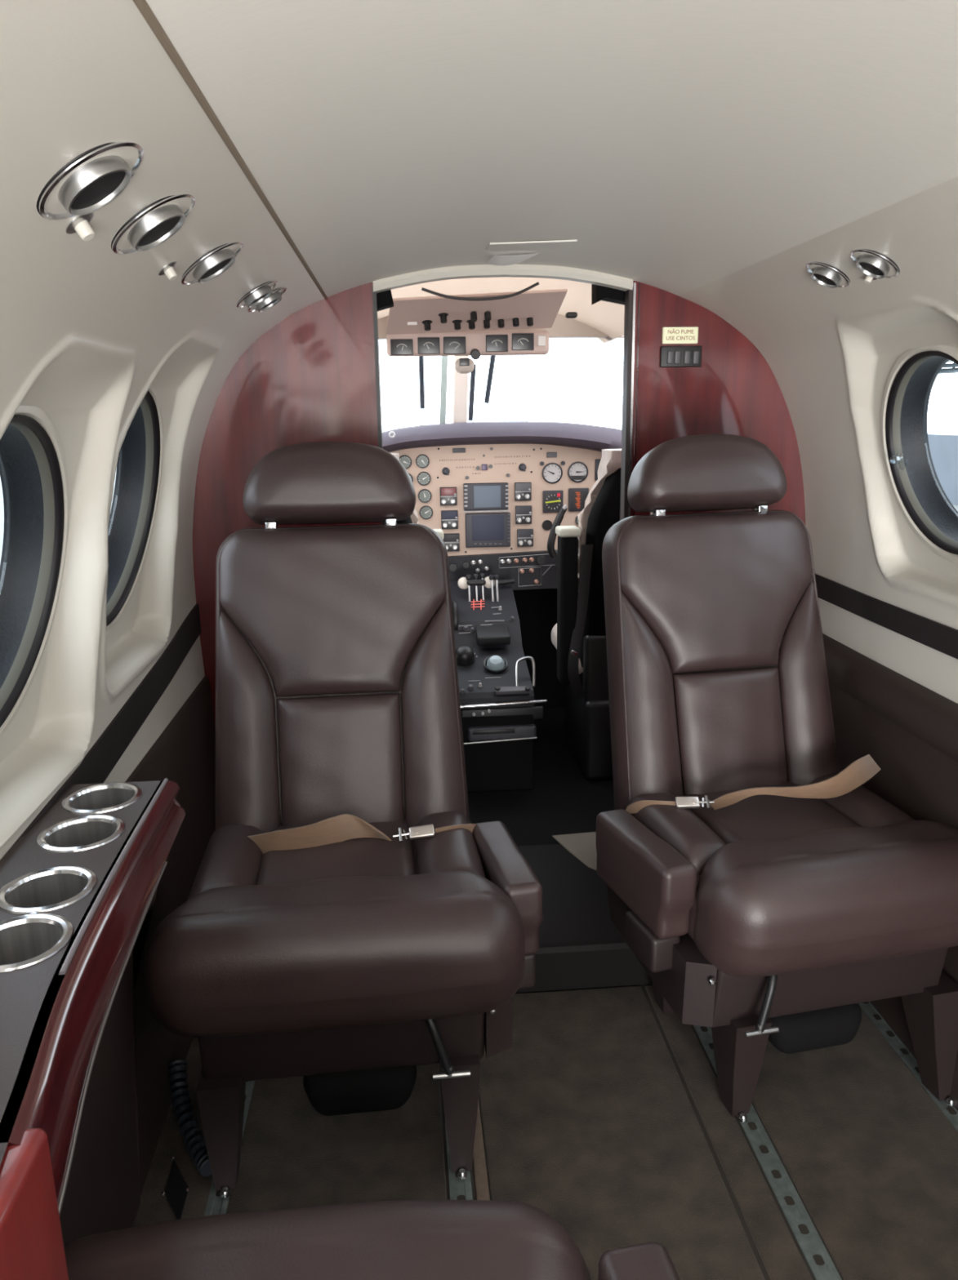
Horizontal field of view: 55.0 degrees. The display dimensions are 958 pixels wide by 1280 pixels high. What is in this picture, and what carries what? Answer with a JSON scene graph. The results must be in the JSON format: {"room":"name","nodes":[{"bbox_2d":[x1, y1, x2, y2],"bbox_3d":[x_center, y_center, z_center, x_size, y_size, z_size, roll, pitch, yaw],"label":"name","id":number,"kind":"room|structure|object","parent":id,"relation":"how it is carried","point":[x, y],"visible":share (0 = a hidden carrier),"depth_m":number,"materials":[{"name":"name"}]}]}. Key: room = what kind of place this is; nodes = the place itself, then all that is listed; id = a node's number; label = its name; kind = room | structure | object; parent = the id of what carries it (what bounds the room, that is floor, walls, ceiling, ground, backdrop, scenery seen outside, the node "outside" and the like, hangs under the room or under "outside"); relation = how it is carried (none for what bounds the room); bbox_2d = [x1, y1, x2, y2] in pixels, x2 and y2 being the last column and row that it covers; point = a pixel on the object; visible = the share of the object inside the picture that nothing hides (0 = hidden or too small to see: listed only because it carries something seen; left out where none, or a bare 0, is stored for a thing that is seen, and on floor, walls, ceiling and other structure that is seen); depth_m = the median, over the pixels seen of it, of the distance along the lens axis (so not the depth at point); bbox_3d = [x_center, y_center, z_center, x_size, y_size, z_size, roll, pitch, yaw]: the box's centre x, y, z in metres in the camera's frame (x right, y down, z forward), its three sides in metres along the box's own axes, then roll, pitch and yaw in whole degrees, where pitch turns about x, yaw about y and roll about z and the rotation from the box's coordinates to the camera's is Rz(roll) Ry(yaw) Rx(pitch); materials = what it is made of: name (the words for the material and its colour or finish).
{"room":"aircraft cabin","nodes":[
{"label":"aircraft cabin","id":0,"kind":"room"},
{"bbox_2d":[0,0,324,859],"bbox_3d":[-0.297,0.310,-0.389,0.382,0.891,4.950,-2,14,-4],"label":"wall","id":1,"kind":"structure","parent":0,"point":[86,328],"depth_m":1.11,"materials":[{"name":"beige plastic"}]},
{"bbox_2d":[0,405,69,737],"bbox_3d":[-0.587,-0.073,1.047,0.180,0.475,0.490,-2,14,-4],"label":"window","id":2,"kind":"structure","parent":1,"relation":"in","point":[33,475],"depth_m":1.21,"materials":[{"name":"beige glass"}]},
{"bbox_2d":[65,212,94,240],"bbox_3d":[-0.354,-0.367,0.816,0.025,0.026,0.029,-2,14,-4],"label":"overhead nozzle","id":3,"kind":"object","parent":1,"relation":"attached to","point":[80,224],"visible":0.93,"depth_m":0.81,"materials":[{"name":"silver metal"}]},
{"bbox_2d":[35,142,143,220],"bbox_3d":[-0.318,-0.378,0.754,0.088,0.060,0.104,-2,14,-4],"label":"air vent","id":4,"kind":"object","parent":1,"relation":"in","point":[100,181],"visible":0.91,"depth_m":0.74,"materials":[{"name":"silver metal"}]},
{"bbox_2d":[4,603,200,855],"bbox_3d":[-0.493,0.384,0.592,0.014,0.217,3.048,-2,14,-4],"label":"trim","id":5,"kind":"structure","parent":1,"relation":"attached to","point":[98,763],"depth_m":1.50,"materials":[{"name":"black plastic"}]},
{"bbox_2d":[106,383,163,635],"bbox_3d":[-0.616,-0.227,1.496,0.180,0.475,0.490,-2,14,-4],"label":"window","id":6,"kind":"structure","parent":1,"relation":"in","point":[140,460],"depth_m":1.66,"materials":[{"name":"beige glass"}]},
{"bbox_2d":[111,194,195,254],"bbox_3d":[-0.331,-0.424,0.932,0.088,0.060,0.104,-2,14,-4],"label":"air vent","id":7,"kind":"object","parent":1,"relation":"in","point":[158,225],"visible":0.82,"depth_m":0.91,"materials":[{"name":"silver metal"}]},
{"bbox_2d":[158,261,177,279],"bbox_3d":[-0.372,-0.441,1.098,0.023,0.023,0.026,-2,14,-4],"label":"overhead nozzle","id":8,"kind":"object","parent":1,"relation":"attached to","point":[168,269],"visible":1,"depth_m":1.09,"materials":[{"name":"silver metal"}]},
{"bbox_2d":[124,675,215,1195],"bbox_3d":[-0.413,0.949,-0.244,0.055,0.585,4.949,-2,14,-4],"label":"wall panel","id":9,"kind":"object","parent":1,"relation":"attached to","point":[184,754],"depth_m":1.70,"materials":[{"name":"brown"}]},
{"bbox_2d":[181,241,243,284],"bbox_3d":[-0.347,-0.492,1.193,0.085,0.057,0.099,-2,14,-4],"label":"air vent","id":10,"kind":"object","parent":1,"relation":"in","point":[215,261],"visible":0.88,"depth_m":1.17,"materials":[{"name":"silver metal"}]},
{"bbox_2d":[132,0,327,299],"bbox_3d":[-0.113,-0.129,-0.481,0.007,0.007,4.948,-2,14,-4],"label":"trim","id":11,"kind":"structure","parent":1,"relation":"attached to","point":[143,6],"depth_m":0.73,"materials":[{"name":"brown"}]},
{"bbox_2d":[235,280,277,307],"bbox_3d":[-0.369,-0.577,1.525,0.072,0.049,0.083,-2,14,-4],"label":"air vent","id":12,"kind":"object","parent":1,"relation":"in","point":[259,294],"visible":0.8,"depth_m":1.51,"materials":[{"name":"silver metal"}]},
{"bbox_2d":[247,287,286,311],"bbox_3d":[-0.373,-0.602,1.617,0.073,0.049,0.083,-2,14,-4],"label":"air vent","id":13,"kind":"object","parent":1,"relation":"in","point":[275,297],"visible":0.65,"depth_m":1.60,"materials":[{"name":"silver metal"}]},
{"bbox_2d":[192,280,804,732],"bbox_3d":[0.064,-0.120,2.109,1.406,1.330,0.030,-2,14,-4],"label":"wall","id":14,"kind":"structure","parent":0,"point":[310,377],"depth_m":1.98,"materials":[{"name":"red wood"}]},
{"bbox_2d":[372,285,385,524],"bbox_3d":[-0.210,-0.104,2.090,0.008,1.315,0.038,-2,14,-4],"label":"trim","id":15,"kind":"structure","parent":14,"relation":"attached to","point":[374,293],"depth_m":1.96,"materials":[{"name":"black plastic"}]},
{"bbox_2d":[373,264,632,293],"bbox_3d":[0.052,-0.766,1.946,0.549,0.057,0.040,-2,14,-4],"label":"trim","id":16,"kind":"structure","parent":14,"relation":"attached to","point":[568,273],"depth_m":1.93,"materials":[{"name":"beige plastic"}]},
{"bbox_2d":[613,284,633,809],"bbox_3d":[0.332,-0.123,2.132,0.009,1.315,0.038,-2,14,-4],"label":"trim","id":17,"kind":"structure","parent":14,"relation":"attached to","point":[628,320],"depth_m":2.02,"materials":[{"name":"black"}]},
{"bbox_2d":[627,282,635,516],"bbox_3d":[0.341,-0.120,2.114,0.005,1.318,0.006,-2,14,-4],"label":"trim","id":18,"kind":"structure","parent":14,"relation":"attached to","point":[633,283],"depth_m":2.00,"materials":[{"name":"silver metal"}]},
{"bbox_2d":[632,282,639,515],"bbox_3d":[0.351,-0.121,2.116,0.004,1.318,0.004,-2,14,-4],"label":"trim","id":19,"kind":"structure","parent":14,"relation":"attached to","point":[638,291],"depth_m":2.00,"materials":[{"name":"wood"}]},
{"bbox_2d":[661,326,697,344],"bbox_3d":[0.435,-0.659,1.990,0.078,0.035,0.009,-2,14,-4],"label":"sign","id":20,"kind":"object","parent":14,"relation":"attached to","point":[682,335],"visible":1,"depth_m":1.99,"materials":[{"name":"beige plastic"}]},
{"bbox_2d":[659,346,701,367],"bbox_3d":[0.439,-0.616,1.998,0.091,0.043,0.013,-2,14,-4],"label":"switch panel","id":21,"kind":"object","parent":14,"relation":"attached to","point":[669,356],"visible":1,"depth_m":2.00,"materials":[{"name":"black plastic"}]},
{"bbox_2d":[666,350,673,364],"bbox_3d":[0.414,-0.613,1.994,0.014,0.028,0.008,-2,14,-4],"label":"rocker switch","id":22,"kind":"object","parent":21,"relation":"attached to","point":[669,353],"depth_m":1.99,"materials":[{"name":"grey plastic"}]},
{"bbox_2d":[673,350,680,364],"bbox_3d":[0.430,-0.613,1.996,0.014,0.028,0.008,-2,14,-4],"label":"rocker switch","id":23,"kind":"object","parent":21,"relation":"attached to","point":[677,353],"depth_m":1.99,"materials":[{"name":"grey plastic"}]},
{"bbox_2d":[683,350,690,364],"bbox_3d":[0.452,-0.614,1.997,0.014,0.028,0.008,-2,14,-4],"label":"rocker switch","id":24,"kind":"object","parent":21,"relation":"attached to","point":[686,353],"depth_m":2.00,"materials":[{"name":"grey plastic"}]},
{"bbox_2d":[692,350,698,364],"bbox_3d":[0.471,-0.614,1.999,0.014,0.028,0.008,-2,14,-4],"label":"rocker switch","id":25,"kind":"object","parent":21,"relation":"attached to","point":[695,353],"depth_m":2.00,"materials":[{"name":"grey plastic"}]},
{"bbox_2d":[377,276,624,343],"bbox_3d":[0.018,-0.858,2.380,0.897,0.158,0.849,-2,14,-4],"label":"ceiling","id":26,"kind":"structure","parent":0,"point":[607,317],"depth_m":2.46,"materials":[{"name":"beige plastic"}]},
{"bbox_2d":[376,289,393,311],"bbox_3d":[-0.210,-0.741,1.996,0.050,0.050,0.050,-2,14,-4],"label":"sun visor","id":27,"kind":"object","parent":26,"relation":"attached to","point":[384,299],"visible":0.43,"depth_m":1.97,"materials":[{"name":"black plastic"}]},
{"bbox_2d":[385,288,567,359],"bbox_3d":[-0.017,-0.820,2.412,0.456,0.156,0.260,-2,14,-4],"label":"control panel","id":28,"kind":"object","parent":26,"relation":"attached to","point":[424,326],"visible":1,"depth_m":2.44,"materials":[{"name":"beige plastic"}]},
{"bbox_2d":[407,321,417,325],"bbox_3d":[-0.175,-0.832,2.412,0.026,0.012,0.012,-2,14,-4],"label":"indicator light","id":29,"kind":"object","parent":28,"relation":"attached to","point":[409,323],"depth_m":2.41,"materials":[{"name":"white plastic"}]},
{"bbox_2d":[454,358,474,373],"bbox_3d":[-0.040,-0.771,2.585,0.055,0.041,0.054,-2,14,-4],"label":"magnetic compass","id":30,"kind":"object","parent":28,"relation":"attached to","point":[463,366],"visible":1,"depth_m":2.57,"materials":[{"name":"beige plastic"}]},
{"bbox_2d":[385,288,567,334],"bbox_3d":[-0.016,-0.849,2.386,0.456,0.087,0.224,-2,14,-4],"label":"switch plate","id":31,"kind":"object","parent":28,"relation":"attached to","point":[529,309],"depth_m":2.38,"materials":[{"name":"beige plastic"}]},
{"bbox_2d":[537,335,545,346],"bbox_3d":[0.171,-0.819,2.519,0.022,0.028,0.010,-2,14,-4],"label":"rocker switch","id":32,"kind":"object","parent":28,"relation":"attached to","point":[540,339],"depth_m":2.51,"materials":[{"name":"white plastic"}]},
{"bbox_2d":[421,281,538,300],"bbox_3d":[0.004,-0.842,2.222,0.285,0.042,0.007,-2,14,-4],"label":"rail","id":33,"kind":"object","parent":26,"relation":"attached to","point":[532,286],"visible":1,"depth_m":2.22,"materials":[{"name":"black plastic"}]},
{"bbox_2d":[377,314,623,339],"bbox_3d":[-0.012,-0.940,2.721,1.040,0.108,0.185,-2,14,-4],"label":"trim","id":34,"kind":"structure","parent":26,"relation":"attached to","point":[562,327],"depth_m":2.75,"materials":[{"name":"beige plastic"}]},
{"bbox_2d":[564,311,577,318],"bbox_3d":[0.265,-0.931,2.636,0.032,0.016,0.030,-2,14,-4],"label":"recessed light","id":35,"kind":"object","parent":26,"relation":"in","point":[569,314],"visible":1,"depth_m":2.62,"materials":[{"name":"black plastic"}]},
{"bbox_2d":[591,284,624,305],"bbox_3d":[0.290,-0.771,2.032,0.076,0.055,0.050,-2,14,-4],"label":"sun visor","id":36,"kind":"object","parent":26,"relation":"attached to","point":[598,293],"visible":0.59,"depth_m":2.01,"materials":[{"name":"black plastic"}]},
{"bbox_2d":[512,550,565,707],"bbox_3d":[-0.029,-0.150,3.287,1.320,1.090,0.100,-2,14,-4],"label":"wall","id":37,"kind":"structure","parent":0,"point":[536,609],"depth_m":3.36,"materials":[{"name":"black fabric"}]},
{"bbox_2d":[439,355,468,423],"bbox_3d":[-0.022,-0.811,3.035,1.180,0.373,0.304,-2,14,-4],"label":"window frame","id":38,"kind":"structure","parent":37,"relation":"in","point":[460,380],"depth_m":3.12,"materials":[{"name":"beige"}]},
{"bbox_2d":[418,355,424,408],"bbox_3d":[-0.200,-0.904,3.208,0.016,0.190,0.032,-2,14,-4],"label":"wiper arm","id":39,"kind":"object","parent":38,"relation":"attached to","point":[420,357],"visible":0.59,"depth_m":3.20},
{"bbox_2d":[467,364,475,421],"bbox_3d":[-0.024,-0.869,3.232,0.029,0.193,0.032,-2,14,-4],"label":"wiper arm","id":40,"kind":"object","parent":38,"relation":"attached to","point":[473,373],"visible":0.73,"depth_m":3.23},
{"bbox_2d":[484,355,495,403],"bbox_3d":[0.039,-0.919,3.225,0.052,0.174,0.019,8,16,33],"label":"wiper arm","id":41,"kind":"object","parent":38,"relation":"attached to","point":[492,357],"visible":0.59,"depth_m":3.22},
{"bbox_2d":[389,444,601,555],"bbox_3d":[0.076,-0.470,3.149,1.086,0.398,0.052,-2,14,-4],"label":"panel","id":42,"kind":"object","parent":37,"relation":"attached to","point":[484,499],"visible":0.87,"depth_m":3.13,"materials":[{"name":"beige"}]},
{"bbox_2d":[441,466,449,475],"bbox_3d":[-0.111,-0.567,3.098,0.026,0.027,0.015,-2,14,-4],"label":"switch","id":43,"kind":"object","parent":42,"relation":"attached to","point":[445,470],"depth_m":3.10,"materials":[{"name":"grey plastic"}]},
{"bbox_2d":[382,421,622,452],"bbox_3d":[0.090,-0.641,3.098,1.052,0.184,0.174,-2,14,-4],"label":"glareshield","id":44,"kind":"object","parent":42,"relation":"attached to","point":[597,438],"visible":0.7,"depth_m":3.03,"materials":[{"name":"grey plastic"}]},
{"bbox_2d":[448,551,557,590],"bbox_3d":[0.050,-0.233,3.177,1.030,0.151,0.046,-2,14,-4],"label":"panel","id":45,"kind":"object","parent":42,"relation":"attached to","point":[534,570],"visible":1,"depth_m":3.17,"materials":[{"name":"black"}]},
{"bbox_2d":[475,568,479,573],"bbox_3d":[-0.004,-0.237,3.157,0.017,0.017,0.017,-2,14,-4],"label":"toggle switch","id":46,"kind":"object","parent":45,"relation":"attached to","point":[477,570],"depth_m":3.16,"materials":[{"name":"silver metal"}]},
{"bbox_2d":[484,566,488,571],"bbox_3d":[0.027,-0.243,3.158,0.017,0.017,0.017,-2,14,-4],"label":"toggle switch","id":47,"kind":"object","parent":45,"relation":"attached to","point":[486,568],"depth_m":3.16,"materials":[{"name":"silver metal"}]},
{"bbox_2d":[499,559,504,564],"bbox_3d":[0.081,-0.268,3.156,0.017,0.017,0.017,-2,14,-4],"label":"toggle switch","id":48,"kind":"object","parent":45,"relation":"attached to","point":[501,561],"depth_m":3.16,"materials":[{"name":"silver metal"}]},
{"bbox_2d":[513,558,518,563],"bbox_3d":[0.129,-0.271,3.160,0.017,0.017,0.017,-2,14,-4],"label":"toggle switch","id":49,"kind":"object","parent":45,"relation":"attached to","point":[515,560],"depth_m":3.16,"materials":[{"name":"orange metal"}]},
{"bbox_2d":[519,568,524,573],"bbox_3d":[0.148,-0.236,3.170,0.017,0.017,0.017,-2,14,-4],"label":"toggle switch","id":50,"kind":"object","parent":45,"relation":"attached to","point":[521,571],"depth_m":3.17,"materials":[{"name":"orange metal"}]},
{"bbox_2d":[518,463,525,471],"bbox_3d":[0.148,-0.584,3.116,0.026,0.027,0.015,-2,14,-4],"label":"switch","id":51,"kind":"object","parent":42,"relation":"attached to","point":[522,467],"depth_m":3.12,"materials":[{"name":"grey plastic"}]},
{"bbox_2d":[546,504,567,558],"bbox_3d":[0.269,-0.374,3.063,0.117,0.176,0.236,-2,14,-4],"label":"yoke","id":52,"kind":"object","parent":42,"relation":"attached to","point":[552,552],"visible":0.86,"depth_m":2.95,"materials":[{"name":"black plastic"}]},
{"bbox_2d":[467,706,613,846],"bbox_3d":[0.022,0.446,2.899,1.200,0.115,1.200,-2,14,-4],"label":"floor","id":53,"kind":"structure","parent":0,"point":[561,800],"depth_m":2.62,"materials":[{"name":"black carpet"}]},
{"bbox_2d":[390,453,443,539],"bbox_3d":[-0.342,-0.068,2.740,0.466,0.970,0.624,-2,14,-4],"label":"seat","id":54,"kind":"object","parent":53,"relation":"on","point":[413,518],"visible":0.04,"depth_m":2.47,"materials":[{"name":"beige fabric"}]},
{"bbox_2d":[449,573,546,792],"bbox_3d":[0.029,0.098,2.902,0.280,0.559,0.661,-2,14,-4],"label":"pedestal","id":55,"kind":"object","parent":53,"relation":"on","point":[498,711],"visible":0.98,"depth_m":2.67,"materials":[{"name":"black"}]},
{"bbox_2d":[551,448,621,780],"bbox_3d":[0.434,-0.095,2.800,0.466,0.970,0.624,-2,14,-4],"label":"seat","id":56,"kind":"object","parent":53,"relation":"on","point":[578,637],"visible":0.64,"depth_m":2.58,"materials":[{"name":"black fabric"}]},
{"bbox_2d":[555,648,582,687],"bbox_3d":[0.457,0.060,2.945,0.370,0.110,0.420,-2,14,-4],"label":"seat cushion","id":57,"kind":"object","parent":56,"relation":"on","point":[580,657],"depth_m":2.73,"materials":[{"name":"black fabric"}]},
{"bbox_2d":[145,0,957,297],"bbox_3d":[0.260,-0.173,-0.459,0.750,0.064,4.950,-2,14,-4],"label":"ceiling","id":58,"kind":"structure","parent":0,"point":[683,146],"depth_m":0.93,"materials":[{"name":"white plastic"}]},
{"bbox_2d":[484,252,540,266],"bbox_3d":[0.065,-0.738,1.787,0.109,0.025,0.034,-2,14,-4],"label":"card","id":59,"kind":"object","parent":58,"relation":"attached to","point":[496,260],"visible":1,"depth_m":1.78,"materials":[{"name":"white"}]},
{"bbox_2d":[485,239,577,250],"bbox_3d":[0.094,-0.724,1.688,0.169,0.005,0.079,0,14,5],"label":"placard","id":60,"kind":"object","parent":58,"relation":"attached to","point":[553,244],"visible":1,"depth_m":1.68},
{"bbox_2d":[438,985,843,1279],"bbox_3d":[0.298,1.272,-0.305,1.440,0.026,4.560,-2,14,-4],"label":"floor","id":61,"kind":"structure","parent":0,"point":[734,1202],"depth_m":1.45,"materials":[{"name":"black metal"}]},
{"bbox_2d":[204,1080,254,1216],"bbox_3d":[-0.245,1.278,-0.360,0.034,0.003,4.540,-2,14,-4],"label":"track","id":62,"kind":"object","parent":61,"relation":"on","point":[215,1205],"visible":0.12,"depth_m":1.40,"materials":[{"name":"metal"}]},
{"bbox_2d":[132,1037,446,1226],"bbox_3d":[-0.150,1.276,-0.350,0.500,0.008,4.545,-2,14,-4],"label":"floor","id":63,"kind":"structure","parent":61,"relation":"on","point":[294,1155],"depth_m":1.48,"materials":[{"name":"brown carpet"}]},
{"bbox_2d":[0,777,185,1279],"bbox_3d":[-0.409,0.613,0.911,0.198,0.680,0.827,-2,14,-4],"label":"cabinet","id":64,"kind":"object","parent":63,"relation":"on","point":[78,891],"visible":0.99,"depth_m":0.92,"materials":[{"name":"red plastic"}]},
{"bbox_2d":[160,1155,190,1219],"bbox_3d":[-0.465,0.843,1.408,0.040,0.004,0.141,-10,16,-33],"label":"floor plate","id":65,"kind":"object","parent":63,"relation":"on","point":[176,1190],"visible":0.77,"depth_m":1.41,"materials":[{"name":"black plastic"}]},
{"bbox_2d":[168,1059,212,1176],"bbox_3d":[-0.477,0.780,1.515,0.041,0.069,0.222,-8,16,-28],"label":"hose","id":66,"kind":"object","parent":63,"relation":"on","point":[193,1138],"visible":0.87,"depth_m":1.51,"materials":[{"name":"black rubber"}]},
{"bbox_2d":[143,440,542,1198],"bbox_3d":[-0.212,0.241,1.532,0.578,1.106,0.680,-2,14,-6],"label":"seat","id":67,"kind":"object","parent":63,"relation":"on","point":[345,925],"visible":1,"depth_m":1.51,"materials":[{"name":"brown leather"}]},
{"bbox_2d":[412,839,418,874],"bbox_3d":[-0.221,0.434,1.502,0.452,0.110,0.330,-2,14,-6],"label":"seat cushion","id":68,"kind":"object","parent":67,"relation":"on","point":[415,844],"depth_m":1.53,"materials":[{"name":"brown leather"}]},
{"bbox_2d":[63,1199,679,1279],"bbox_3d":[-0.069,0.664,0.349,0.582,0.841,1.033,-2,14,-4],"label":"seat","id":69,"kind":"object","parent":63,"relation":"on","point":[423,1239],"visible":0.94,"depth_m":0.76,"materials":[{"name":"brown leather"}]},
{"bbox_2d":[444,1123,472,1199],"bbox_3d":[0.121,1.266,-0.332,0.034,0.003,4.540,-2,14,-4],"label":"track","id":70,"kind":"object","parent":61,"relation":"on","point":[459,1189],"visible":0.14,"depth_m":1.42,"materials":[{"name":"metal"}]},
{"bbox_2d":[515,844,652,994],"bbox_3d":[0.090,0.633,2.097,1.380,0.130,0.452,-2,14,-4],"label":"step","id":71,"kind":"structure","parent":61,"relation":"on","point":[580,947],"depth_m":1.91,"materials":[{"name":"black carpet"}]},
{"bbox_2d":[551,831,596,870],"bbox_3d":[0.269,0.522,2.259,0.148,0.003,0.223,-2,14,-4],"label":"carpet offcut","id":72,"kind":"object","parent":71,"relation":"on","point":[582,846],"visible":0.6,"depth_m":2.29,"materials":[{"name":"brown carpet"}]},
{"bbox_2d":[693,1025,841,1279],"bbox_3d":[0.609,1.250,-0.294,0.034,0.003,4.540,-2,14,-4],"label":"track","id":73,"kind":"object","parent":61,"relation":"on","point":[815,1255],"visible":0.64,"depth_m":1.39,"materials":[{"name":"metal"}]},
{"bbox_2d":[751,1005,957,1279],"bbox_3d":[0.783,1.244,-0.278,0.307,0.008,4.545,-2,14,-4],"label":"floor","id":74,"kind":"structure","parent":61,"relation":"on","point":[871,1157],"depth_m":1.47,"materials":[{"name":"brown carpet"}]},
{"bbox_2d":[595,433,957,1122],"bbox_3d":[0.491,0.202,1.651,0.576,1.104,0.674,-4,14,-12],"label":"seat","id":75,"kind":"object","parent":74,"relation":"on","point":[762,892],"visible":1,"depth_m":1.62,"materials":[{"name":"brown leather"}]},
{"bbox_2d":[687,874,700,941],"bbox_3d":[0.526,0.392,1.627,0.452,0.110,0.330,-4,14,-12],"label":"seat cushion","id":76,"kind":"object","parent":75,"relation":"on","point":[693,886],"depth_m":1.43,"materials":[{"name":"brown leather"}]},
{"bbox_2d":[857,1001,957,1131],"bbox_3d":[0.953,1.238,-0.268,0.034,0.003,4.540,-2,14,-4],"label":"track","id":77,"kind":"object","parent":61,"relation":"on","point":[950,1113],"visible":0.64,"depth_m":1.70,"materials":[{"name":"metal"}]},
{"bbox_2d":[679,176,957,703],"bbox_3d":[0.814,0.272,-0.303,0.346,0.891,4.950,-2,14,-4],"label":"wall","id":78,"kind":"structure","parent":0,"point":[831,354],"depth_m":1.70,"materials":[{"name":"beige plastic"}]},
{"bbox_2d":[805,262,849,288],"bbox_3d":[0.550,-0.579,1.450,0.068,0.046,0.077,-2,14,-4],"label":"air vent","id":79,"kind":"object","parent":78,"relation":"in","point":[828,277],"visible":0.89,"depth_m":1.44,"materials":[{"name":"silver metal"}]},
{"bbox_2d":[863,273,876,283],"bbox_3d":[0.583,-0.541,1.370,0.020,0.019,0.022,-2,14,-4],"label":"overhead nozzle","id":80,"kind":"object","parent":78,"relation":"attached to","point":[868,279],"visible":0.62,"depth_m":1.37,"materials":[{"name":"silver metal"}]},
{"bbox_2d":[850,248,899,279],"bbox_3d":[0.569,-0.544,1.320,0.067,0.047,0.077,-2,14,-4],"label":"air vent","id":81,"kind":"object","parent":78,"relation":"in","point":[871,265],"visible":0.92,"depth_m":1.31,"materials":[{"name":"silver metal"}]},
{"bbox_2d":[814,573,957,659],"bbox_3d":[0.956,0.443,-0.250,0.015,0.048,4.948,-2,14,-4],"label":"trim","id":82,"kind":"structure","parent":78,"relation":"attached to","point":[943,638],"depth_m":1.74,"materials":[{"name":"black plastic"}]},
{"bbox_2d":[822,633,957,1111],"bbox_3d":[0.957,0.863,-0.147,0.075,0.665,4.949,-2,14,-4],"label":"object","id":83,"kind":"structure","parent":78,"relation":"attached to","point":[909,730],"depth_m":1.71,"materials":[{"name":"brown"}]},
{"bbox_2d":[880,345,957,564],"bbox_3d":[0.808,-0.327,1.539,0.167,0.423,0.436,-2,14,-4],"label":"window","id":84,"kind":"structure","parent":78,"relation":"in","point":[918,493],"depth_m":1.67,"materials":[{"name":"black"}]},
{"label":"outside","id":85,"kind":"structure","parent":0,"visible":0},
{"bbox_2d":[0,467,957,563],"bbox_3d":[0.265,2.396,0.606,160.000,0.050,160.000,-2,14,-4],"label":"ground","id":86,"kind":"structure","parent":85,"point":[2,506],"depth_m":24.19,"materials":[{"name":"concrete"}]},
{"bbox_2d":[621,423,957,505],"bbox_3d":[12.743,-3.675,20.852,0.400,1.750,80.000,-2,14,-4],"label":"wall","id":87,"kind":"structure","parent":86,"relation":"on","point":[943,448],"depth_m":24.12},
{"bbox_2d":[937,360,957,373],"bbox_3d":[24.133,-8.222,31.048,15.027,5.400,60.000,-2,14,-4],"label":"hangar","id":88,"kind":"structure","parent":86,"relation":"on","point":[954,366],"depth_m":47.18,"materials":[{"name":"white plastic"}]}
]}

